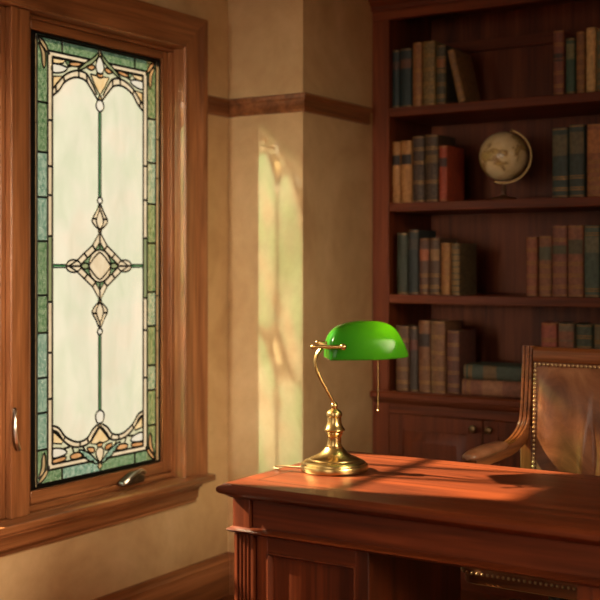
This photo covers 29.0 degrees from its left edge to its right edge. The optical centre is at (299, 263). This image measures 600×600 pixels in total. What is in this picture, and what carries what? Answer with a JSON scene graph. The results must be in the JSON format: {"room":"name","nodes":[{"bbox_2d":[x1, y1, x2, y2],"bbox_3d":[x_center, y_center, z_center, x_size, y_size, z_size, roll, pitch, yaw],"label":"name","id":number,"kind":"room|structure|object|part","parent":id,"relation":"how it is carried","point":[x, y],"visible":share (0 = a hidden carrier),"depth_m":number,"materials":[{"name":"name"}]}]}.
{"room":"office","nodes":[
{"label":"office","id":0,"kind":"room"},
{"bbox_2d":[0,0,227,599],"bbox_3d":[-1.522,-0.090,2.689,0.160,2.720,6.500,0,0,33],"label":"wall","id":1,"kind":"structure","parent":0,"point":[94,564],"depth_m":4.27,"materials":[{"name":"beige paint"}]},
{"bbox_2d":[0,0,215,556],"bbox_3d":[-0.896,-0.015,3.603,0.232,1.788,1.815,0,0,33],"label":"window","id":2,"kind":"structure","parent":1,"relation":"in","point":[104,103],"depth_m":3.95,"materials":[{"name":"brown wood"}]},
{"bbox_3d":[-0.865,0.509,3.539,0.018,0.126,0.033,0,0,12],"label":"lock lever","id":3,"kind":"part","parent":2,"relation":"part of","materials":[{"name":"silver metal"}]},
{"bbox_3d":[-0.700,-0.761,3.965,0.055,0.030,0.655,0,0,33],"label":"rail","id":4,"kind":"part","parent":2,"relation":"part of","materials":[{"name":"brown wood"}]},
{"bbox_3d":[-0.683,-0.013,3.971,0.001,1.467,0.634,0,0,33],"label":"leaded glass","id":5,"kind":"part","parent":2,"relation":"part of","materials":[{"name":"white glass"}]},
{"bbox_3d":[-0.700,0.742,3.965,0.055,0.041,0.655,0,0,33],"label":"rail","id":6,"kind":"part","parent":2,"relation":"part of","materials":[{"name":"brown wood"}]},
{"bbox_3d":[-0.829,-0.849,3.596,0.034,0.121,1.753,0,0,33],"label":"head casing","id":7,"kind":"part","parent":2,"relation":"part of","materials":[{"name":"brown wood"}]},
{"bbox_3d":[-0.896,0.792,3.603,0.232,0.024,1.815,0,0,33],"label":"sill","id":8,"kind":"part","parent":2,"relation":"part of","materials":[{"name":"brown wood"}]},
{"bbox_3d":[-0.570,0.737,4.030,0.019,0.043,0.113,0,0,33],"label":"crank arm","id":9,"kind":"part","parent":2,"relation":"part of","materials":[{"name":"silver metal"}]},
{"bbox_3d":[-0.390,-0.065,4.284,0.034,1.689,0.121,0,0,33],"label":"casing","id":10,"kind":"part","parent":2,"relation":"part of","materials":[{"name":"brown wood"}]},
{"bbox_2d":[93,552,233,599],"bbox_3d":[-1.423,1.192,2.353,0.366,0.157,5.840,0,0,33],"label":"baseboard","id":11,"kind":"structure","parent":1,"relation":"attached to","point":[212,578],"depth_m":4.27,"materials":[{"name":"brown wood"}]},
{"bbox_2d":[208,92,372,124],"bbox_3d":[-0.035,-0.601,4.530,0.368,0.070,0.652,0,0,33],"label":"trim","id":12,"kind":"structure","parent":1,"relation":"attached to","point":[303,101],"depth_m":4.41,"materials":[{"name":"brown wood"}]},
{"bbox_2d":[228,0,372,551],"bbox_3d":[1.651,-0.090,3.891,3.900,2.720,1.063,0,0,33],"label":"wall","id":13,"kind":"structure","parent":0,"point":[300,184],"depth_m":4.43,"materials":[{"name":"beige paint"}]},
{"bbox_2d":[216,590,519,599],"bbox_3d":[0.148,1.310,1.625,4.200,0.080,6.500,0,0,33],"label":"floor","id":14,"kind":"structure","parent":0,"point":[465,595],"depth_m":4.42,"materials":[{"name":"brown wood"}]},
{"bbox_2d":[216,451,599,599],"bbox_3d":[0.480,0.890,2.614,1.227,0.760,0.589,0,0,33],"label":"desk","id":15,"kind":"object","parent":14,"relation":"on","point":[402,528],"visible":0.97,"depth_m":2.58,"materials":[{"name":"brown wood"}]},
{"bbox_3d":[0.027,0.646,2.613,0.234,0.036,0.012,0,0,33],"label":"panel rail","id":16,"kind":"part","parent":15,"relation":"part of","materials":[{"name":"brown wood"}]},
{"bbox_2d":[274,321,408,475],"bbox_3d":[0.104,0.325,2.868,0.329,0.369,0.166,0,0,-8],"label":"desk lamp","id":17,"kind":"object","parent":15,"relation":"on","point":[352,340],"visible":1,"depth_m":2.82,"materials":[{"name":"gold metal"}]},
{"bbox_3d":[-0.031,0.506,2.898,0.072,0.006,0.038,0,0,-16],"label":"power cord","id":18,"kind":"part","parent":17,"relation":"part of","materials":[{"name":"gold"}]},
{"bbox_3d":[0.061,0.273,2.857,0.054,0.149,0.009,0,0,-11],"label":"arm","id":19,"kind":"part","parent":17,"relation":"part of","materials":[{"name":"gold metal"}]},
{"bbox_3d":[0.085,0.397,2.865,0.054,0.112,0.054,0,0,-8],"label":"stem","id":20,"kind":"part","parent":17,"relation":"part of","materials":[{"name":"gold metal"}]},
{"bbox_3d":[0.104,0.200,2.793,0.017,0.017,0.017,0,0,-7],"label":"thumb knob","id":21,"kind":"part","parent":17,"relation":"part of","materials":[{"name":"gold metal"}]},
{"bbox_3d":[0.167,0.187,2.876,0.205,0.094,0.131,0,0,-7],"label":"lamp shade","id":22,"kind":"part","parent":17,"relation":"part of","materials":[{"name":"green glass"}]},
{"bbox_3d":[0.472,0.619,2.598,1.204,0.018,0.514,0,0,33],"label":"waist moulding","id":23,"kind":"part","parent":15,"relation":"part of","materials":[{"name":"brown wood"}]},
{"bbox_3d":[0.671,0.646,2.202,0.234,0.036,0.012,0,0,33],"label":"panel rail","id":24,"kind":"part","parent":15,"relation":"part of","materials":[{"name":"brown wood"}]},
{"bbox_2d":[368,0,599,599],"bbox_3d":[1.150,0.060,4.403,1.815,2.420,0.487,0,0,33],"label":"bookcase","id":25,"kind":"object","parent":14,"relation":"on","point":[509,43],"visible":0.56,"depth_m":4.74,"materials":[{"name":"brown wood"}]},
{"bbox_2d":[392,142,400,202],"bbox_3d":[0.433,-0.372,4.784,0.038,0.247,0.166,0,0,33],"label":"book","id":26,"kind":"object","parent":25,"relation":"on","point":[396,145],"visible":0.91,"depth_m":4.71,"materials":[{"name":"leather"}]},
{"bbox_2d":[392,50,400,107],"bbox_3d":[0.432,-0.752,4.784,0.035,0.236,0.166,0,0,33],"label":"book","id":27,"kind":"object","parent":25,"relation":"on","point":[396,64],"visible":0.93,"depth_m":4.71,"materials":[{"name":"leather"}]},
{"bbox_2d":[397,233,408,293],"bbox_3d":[0.456,-0.002,4.769,0.048,0.248,0.166,0,0,33],"label":"book","id":28,"kind":"object","parent":25,"relation":"on","point":[402,238],"visible":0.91,"depth_m":4.70,"materials":[{"name":"leather"}]},
{"bbox_2d":[401,141,412,202],"bbox_3d":[0.471,-0.373,4.759,0.049,0.249,0.166,0,0,33],"label":"book","id":29,"kind":"object","parent":25,"relation":"on","point":[406,146],"visible":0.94,"depth_m":4.69,"materials":[{"name":"leather"}]},
{"bbox_2d":[396,324,417,390],"bbox_3d":[0.455,0.383,4.769,0.060,0.262,0.167,0,0,33],"label":"book","id":30,"kind":"object","parent":25,"relation":"on","point":[402,364],"visible":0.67,"depth_m":4.70,"materials":[{"name":"leather"}]},
{"bbox_2d":[401,48,412,106],"bbox_3d":[0.470,-0.753,4.760,0.051,0.238,0.166,0,0,33],"label":"book","id":31,"kind":"object","parent":25,"relation":"on","point":[406,53],"visible":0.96,"depth_m":4.69,"materials":[{"name":"leather"}]},
{"bbox_3d":[0.451,0.030,4.912,0.064,2.280,0.379,0,0,33],"label":"panel","id":32,"kind":"part","parent":25,"relation":"part of","materials":[{"name":"brown wood"}]},
{"bbox_2d":[410,325,418,391],"bbox_3d":[0.499,0.383,4.742,0.038,0.262,0.166,0,0,33],"label":"book","id":33,"kind":"object","parent":25,"relation":"on","point":[414,330],"visible":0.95,"depth_m":4.67,"materials":[{"name":"leather"}]},
{"bbox_3d":[1.040,-1.090,4.231,1.815,0.120,0.078,0,0,33],"label":"crown moulding","id":34,"kind":"part","parent":25,"relation":"part of","materials":[{"name":"brown wood"}]},
{"bbox_2d":[413,42,422,105],"bbox_3d":[0.513,-0.762,4.732,0.043,0.256,0.167,0,0,33],"label":"book","id":35,"kind":"object","parent":25,"relation":"on","point":[417,47],"visible":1,"depth_m":4.66,"materials":[{"name":"leather"}]},
{"bbox_2d":[413,136,424,201],"bbox_3d":[0.517,-0.381,4.730,0.054,0.265,0.167,0,0,33],"label":"book","id":36,"kind":"object","parent":25,"relation":"on","point":[418,141],"visible":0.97,"depth_m":4.66,"materials":[{"name":"leather"}]},
{"bbox_2d":[409,230,435,293],"bbox_3d":[0.498,-0.007,4.742,0.046,0.259,0.166,0,0,33],"label":"book","id":37,"kind":"object","parent":25,"relation":"on","point":[414,235],"visible":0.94,"depth_m":4.67,"materials":[{"name":"leather"}]},
{"bbox_2d":[419,238,429,294],"bbox_3d":[0.538,0.009,4.716,0.045,0.226,0.167,0,0,33],"label":"book","id":38,"kind":"object","parent":25,"relation":"on","point":[424,243],"visible":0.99,"depth_m":4.64,"materials":[{"name":"leather"}]},
{"bbox_2d":[419,319,446,392],"bbox_3d":[0.539,0.371,4.715,0.053,0.286,0.167,0,0,33],"label":"book","id":39,"kind":"object","parent":25,"relation":"on","point":[424,325],"visible":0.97,"depth_m":4.64,"materials":[{"name":"leather"}]},
{"bbox_2d":[423,41,444,105],"bbox_3d":[0.556,-0.762,4.705,0.056,0.256,0.167,0,0,33],"label":"book","id":40,"kind":"object","parent":25,"relation":"on","point":[429,47],"visible":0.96,"depth_m":4.63,"materials":[{"name":"leather"}]},
{"bbox_3d":[0.537,0.868,4.602,0.286,0.406,0.020,0,0,33],"label":"raised panel","id":41,"kind":"part","parent":25,"relation":"part of","materials":[{"name":"brown wood"}]},
{"bbox_3d":[0.540,0.868,4.605,0.406,0.532,0.024,0,0,33],"label":"door","id":42,"kind":"part","parent":25,"relation":"part of","materials":[{"name":"brown wood"}]},
{"bbox_2d":[425,134,454,201],"bbox_3d":[0.566,-0.382,4.698,0.059,0.267,0.167,0,0,33],"label":"book","id":43,"kind":"object","parent":25,"relation":"on","point":[432,142],"visible":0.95,"depth_m":4.63,"materials":[{"name":"leather"}]},
{"bbox_2d":[430,238,456,294],"bbox_3d":[0.578,0.009,4.691,0.046,0.226,0.167,0,0,33],"label":"book","id":44,"kind":"object","parent":25,"relation":"on","point":[435,243],"visible":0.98,"depth_m":4.62,"materials":[{"name":"leather"}]},
{"bbox_2d":[370,390,520,412],"bbox_3d":[1.160,0.539,4.418,1.815,0.049,0.411,0,0,33],"label":"shelf","id":45,"kind":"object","parent":25,"relation":"on","point":[393,396],"depth_m":4.55,"materials":[{"name":"brown wood"}]},
{"bbox_2d":[441,243,450,294],"bbox_3d":[0.618,0.020,4.665,0.043,0.205,0.167,0,0,33],"label":"book","id":46,"kind":"object","parent":25,"relation":"on","point":[445,247],"visible":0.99,"depth_m":4.59,"materials":[{"name":"leather"}]},
{"bbox_2d":[431,319,461,393],"bbox_3d":[0.590,0.371,4.683,0.063,0.286,0.167,0,0,33],"label":"book","id":47,"kind":"object","parent":25,"relation":"on","point":[439,328],"visible":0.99,"depth_m":4.62,"materials":[{"name":"leather"}]},
{"bbox_2d":[436,45,461,103],"bbox_3d":[0.601,-0.752,4.676,0.043,0.236,0.167,0,0,33],"label":"book","id":48,"kind":"object","parent":25,"relation":"on","point":[446,93],"visible":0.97,"depth_m":4.61,"materials":[{"name":"paper"}]},
{"bbox_2d":[439,145,463,200],"bbox_3d":[0.609,-0.359,4.671,0.037,0.221,0.166,0,0,33],"label":"book","id":49,"kind":"object","parent":25,"relation":"on","point":[451,159],"visible":0.96,"depth_m":4.63,"materials":[{"name":"leather"}]},
{"bbox_3d":[1.068,0.583,4.277,1.656,0.038,0.030,0,0,33],"label":"rail","id":50,"kind":"part","parent":25,"relation":"part of","materials":[{"name":"brown wood"}]},
{"bbox_2d":[447,329,475,394],"bbox_3d":[0.645,0.389,4.648,0.055,0.250,0.167,0,0,33],"label":"book","id":51,"kind":"object","parent":25,"relation":"on","point":[461,343],"visible":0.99,"depth_m":4.59,"materials":[{"name":"leather"}]},
{"bbox_2d":[451,243,475,294],"bbox_3d":[0.655,0.020,4.642,0.039,0.204,0.167,0,0,33],"label":"book","id":52,"kind":"object","parent":25,"relation":"on","point":[463,255],"visible":1,"depth_m":4.60,"materials":[{"name":"leather"}]},
{"bbox_2d":[447,49,480,102],"bbox_3d":[0.657,-0.742,4.640,0.080,0.216,0.167,0,0,33],"label":"book","id":53,"kind":"object","parent":25,"relation":"on","point":[461,64],"visible":0.99,"depth_m":4.60,"materials":[{"name":"leather"}]},
{"bbox_3d":[0.670,0.639,4.490,0.032,0.032,0.031,0,0,33],"label":"knob","id":54,"kind":"part","parent":25,"relation":"part of","materials":[{"name":"gold metal"}]},
{"bbox_3d":[1.167,-1.051,4.429,1.815,0.118,0.394,0,0,33],"label":"rail","id":55,"kind":"part","parent":25,"relation":"part of","materials":[{"name":"brown wood"}]},
{"bbox_3d":[0.725,0.639,4.454,0.032,0.032,0.031,0,0,33],"label":"knob","id":56,"kind":"part","parent":25,"relation":"part of","materials":[{"name":"gold metal"}]},
{"bbox_2d":[462,379,520,397],"bbox_3d":[0.799,0.483,4.550,0.284,0.063,0.167,0,0,33],"label":"book","id":57,"kind":"object","parent":25,"relation":"on","point":[507,389],"visible":0.57,"depth_m":4.49,"materials":[{"name":"leather"}]},
{"bbox_2d":[464,361,521,381],"bbox_3d":[0.802,0.423,4.551,0.274,0.059,0.167,0,0,33],"label":"book","id":58,"kind":"object","parent":57,"relation":"on","point":[481,370],"visible":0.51,"depth_m":4.50,"materials":[{"name":"leather"}]},
{"bbox_3d":[1.167,0.141,4.432,1.659,0.036,0.390,0,0,33],"label":"shelf","id":59,"kind":"part","parent":25,"relation":"part of","materials":[{"name":"brown wood"}]},
{"bbox_3d":[1.167,-0.230,4.432,1.659,0.036,0.390,0,0,33],"label":"shelf","id":60,"kind":"part","parent":25,"relation":"part of","materials":[{"name":"brown wood"}]},
{"bbox_3d":[1.167,-0.615,4.432,1.659,0.036,0.390,0,0,33],"label":"shelf","id":61,"kind":"part","parent":25,"relation":"part of","materials":[{"name":"brown wood"}]},
{"bbox_3d":[0.885,0.868,4.385,0.406,0.532,0.024,0,0,33],"label":"door","id":62,"kind":"part","parent":25,"relation":"part of","materials":[{"name":"brown wood"}]},
{"bbox_2d":[479,129,531,199],"bbox_3d":[0.804,-0.390,4.574,0.193,0.283,0.193,0,0,-25],"label":"globe","id":63,"kind":"object","parent":25,"relation":"on","point":[503,156],"visible":0.98,"depth_m":4.51,"materials":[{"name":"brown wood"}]},
{"bbox_3d":[0.840,-0.422,4.566,0.141,0.211,0.012,0,0,13],"label":"meridian arm","id":64,"kind":"part","parent":63,"relation":"part of","materials":[{"name":"gold metal"}]},
{"bbox_3d":[0.883,0.868,4.382,0.286,0.406,0.020,0,0,33],"label":"raised panel","id":65,"kind":"part","parent":25,"relation":"part of","materials":[{"name":"brown wood"}]},
{"bbox_3d":[1.276,0.030,4.603,1.660,2.280,0.015,0,0,33],"label":"panel","id":66,"kind":"part","parent":25,"relation":"part of","materials":[{"name":"brown wood"}]},
{"bbox_2d":[526,237,538,295],"bbox_3d":[0.921,0.010,4.472,0.045,0.224,0.167,0,0,33],"label":"book","id":67,"kind":"object","parent":25,"relation":"on","point":[532,250],"visible":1,"depth_m":4.40,"materials":[{"name":"leather"}]},
{"bbox_2d":[539,236,552,296],"bbox_3d":[0.966,0.008,4.443,0.052,0.228,0.167,0,0,33],"label":"book","id":68,"kind":"object","parent":25,"relation":"on","point":[545,242],"visible":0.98,"depth_m":4.37,"materials":[{"name":"leather"}]},
{"bbox_2d":[541,321,570,346],"bbox_3d":[0.979,0.368,4.435,0.062,0.292,0.167,0,0,33],"label":"book","id":69,"kind":"object","parent":25,"relation":"on","point":[550,330],"visible":0.27,"depth_m":4.37,"materials":[{"name":"leather"}]},
{"bbox_2d":[552,225,567,296],"bbox_3d":[1.014,-0.011,4.413,0.059,0.266,0.167,0,0,33],"label":"book","id":70,"kind":"object","parent":25,"relation":"on","point":[560,233],"visible":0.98,"depth_m":4.34,"materials":[{"name":"leather"}]},
{"bbox_2d":[552,127,568,197],"bbox_3d":[1.015,-0.379,4.412,0.062,0.261,0.167,0,0,33],"label":"book","id":71,"kind":"object","parent":25,"relation":"on","point":[560,178],"visible":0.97,"depth_m":4.34,"materials":[{"name":"leather"}]},
{"bbox_2d":[553,30,575,94],"bbox_3d":[1.011,-0.755,4.415,0.044,0.242,0.167,0,0,33],"label":"book","id":72,"kind":"object","parent":25,"relation":"on","point":[560,36],"visible":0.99,"depth_m":4.35,"materials":[{"name":"leather"}]},
{"bbox_2d":[566,38,575,93],"bbox_3d":[1.050,-0.738,4.391,0.036,0.208,0.166,0,0,33],"label":"book","id":73,"kind":"object","parent":25,"relation":"on","point":[570,42],"visible":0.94,"depth_m":4.32,"materials":[{"name":"leather"}]},
{"bbox_2d":[558,321,587,347],"bbox_3d":[1.035,0.368,4.399,0.062,0.292,0.167,0,0,33],"label":"book","id":74,"kind":"object","parent":25,"relation":"on","point":[567,330],"visible":0.33,"depth_m":4.33,"materials":[{"name":"leather"}]},
{"bbox_2d":[568,225,586,296],"bbox_3d":[1.066,-0.011,4.380,0.060,0.266,0.167,0,0,33],"label":"book","id":75,"kind":"object","parent":25,"relation":"on","point":[576,237],"visible":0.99,"depth_m":4.31,"materials":[{"name":"leather"}]},
{"bbox_2d":[569,124,586,196],"bbox_3d":[1.069,-0.383,4.378,0.060,0.269,0.167,0,0,33],"label":"book","id":76,"kind":"object","parent":25,"relation":"on","point":[577,133],"visible":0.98,"depth_m":4.31,"materials":[{"name":"leather"}]},
{"bbox_2d":[576,31,585,92],"bbox_3d":[1.083,-0.748,4.369,0.036,0.228,0.167,0,0,33],"label":"book","id":77,"kind":"object","parent":25,"relation":"on","point":[580,36],"visible":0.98,"depth_m":4.30,"materials":[{"name":"leather"}]},
{"bbox_2d":[576,322,593,348],"bbox_3d":[1.094,0.369,4.362,0.062,0.290,0.167,0,0,33],"label":"book","id":78,"kind":"object","parent":25,"relation":"on","point":[585,331],"visible":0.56,"depth_m":4.29,"materials":[{"name":"leather"}]},
{"bbox_2d":[584,225,599,296],"bbox_3d":[1.118,-0.010,4.347,0.058,0.264,0.167,0,0,33],"label":"book","id":79,"kind":"object","parent":25,"relation":"on","point":[592,233],"visible":1,"depth_m":4.28,"materials":[{"name":"leather"}]},
{"bbox_2d":[586,27,597,91],"bbox_3d":[1.116,-0.753,4.349,0.037,0.238,0.166,0,0,33],"label":"book","id":80,"kind":"object","parent":25,"relation":"on","point":[591,33],"visible":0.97,"depth_m":4.28,"materials":[{"name":"leather"}]},
{"bbox_2d":[587,124,599,196],"bbox_3d":[1.129,-0.382,4.340,0.063,0.267,0.167,0,0,33],"label":"book","id":81,"kind":"object","parent":25,"relation":"on","point":[593,130],"visible":1,"depth_m":4.27,"materials":[{"name":"leather"}]},
{"bbox_2d":[594,323,599,348],"bbox_3d":[1.149,0.368,4.327,0.060,0.292,0.167,0,0,33],"label":"book","id":82,"kind":"object","parent":25,"relation":"on","point":[596,326],"visible":0.3,"depth_m":4.27,"materials":[{"name":"leather"}]},
{"bbox_2d":[597,29,599,90],"bbox_3d":[1.150,-0.749,4.327,0.039,0.230,0.167,0,0,33],"label":"book","id":83,"kind":"object","parent":25,"relation":"on","point":[598,30],"visible":1,"depth_m":4.26,"materials":[{"name":"paper"}]},
{"bbox_2d":[461,345,599,599],"bbox_3d":[0.789,0.753,3.115,0.586,1.031,0.511,0,0,33],"label":"office chair","id":84,"kind":"object","parent":14,"relation":"on","point":[557,429],"visible":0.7,"depth_m":3.26,"materials":[{"name":"brown leather"}]},
{"bbox_3d":[0.560,0.393,3.242,0.048,0.311,0.383,0,0,36],"label":"arm frame","id":85,"kind":"part","parent":84,"relation":"part of","materials":[{"name":"brown wood"}]},
{"bbox_3d":[0.702,0.808,2.978,0.579,0.010,0.187,0,0,33],"label":"nailhead trim","id":86,"kind":"part","parent":84,"relation":"part of","materials":[{"name":"gold metal"}]},
{"bbox_3d":[0.758,0.776,3.065,0.570,0.076,0.385,0,0,33],"label":"seat","id":87,"kind":"part","parent":84,"relation":"part of","materials":[{"name":"brown leather"}]},
{"bbox_3d":[0.758,0.827,3.065,0.558,0.026,0.373,0,0,33],"label":"seat rail","id":88,"kind":"part","parent":84,"relation":"part of","materials":[{"name":"brown wood"}]},
{"bbox_3d":[0.663,0.650,3.372,0.036,0.360,0.030,0,0,33],"label":"post","id":89,"kind":"part","parent":84,"relation":"part of","materials":[{"name":"brown wood"}]},
{"bbox_3d":[0.687,0.882,3.078,0.056,0.085,0.056,0,0,33],"label":"tension knob","id":90,"kind":"part","parent":84,"relation":"part of","materials":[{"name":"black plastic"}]},
{"bbox_2d":[532,362,599,475],"bbox_3d":[0.858,0.489,3.222,0.448,0.414,0.081,0,0,33],"label":"chair back","id":91,"kind":"object","parent":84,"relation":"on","point":[565,395],"depth_m":3.27,"materials":[{"name":"brown leather"}]},
{"bbox_3d":[0.858,0.479,3.221,0.447,0.391,0.028,0,0,33],"label":"nailhead trim","id":92,"kind":"part","parent":84,"relation":"part of","materials":[{"name":"gold metal"}]},
{"bbox_3d":[0.872,0.262,3.245,0.452,0.043,0.040,0,0,33],"label":"rail","id":93,"kind":"part","parent":84,"relation":"part of","materials":[{"name":"brown wood"}]}
]}

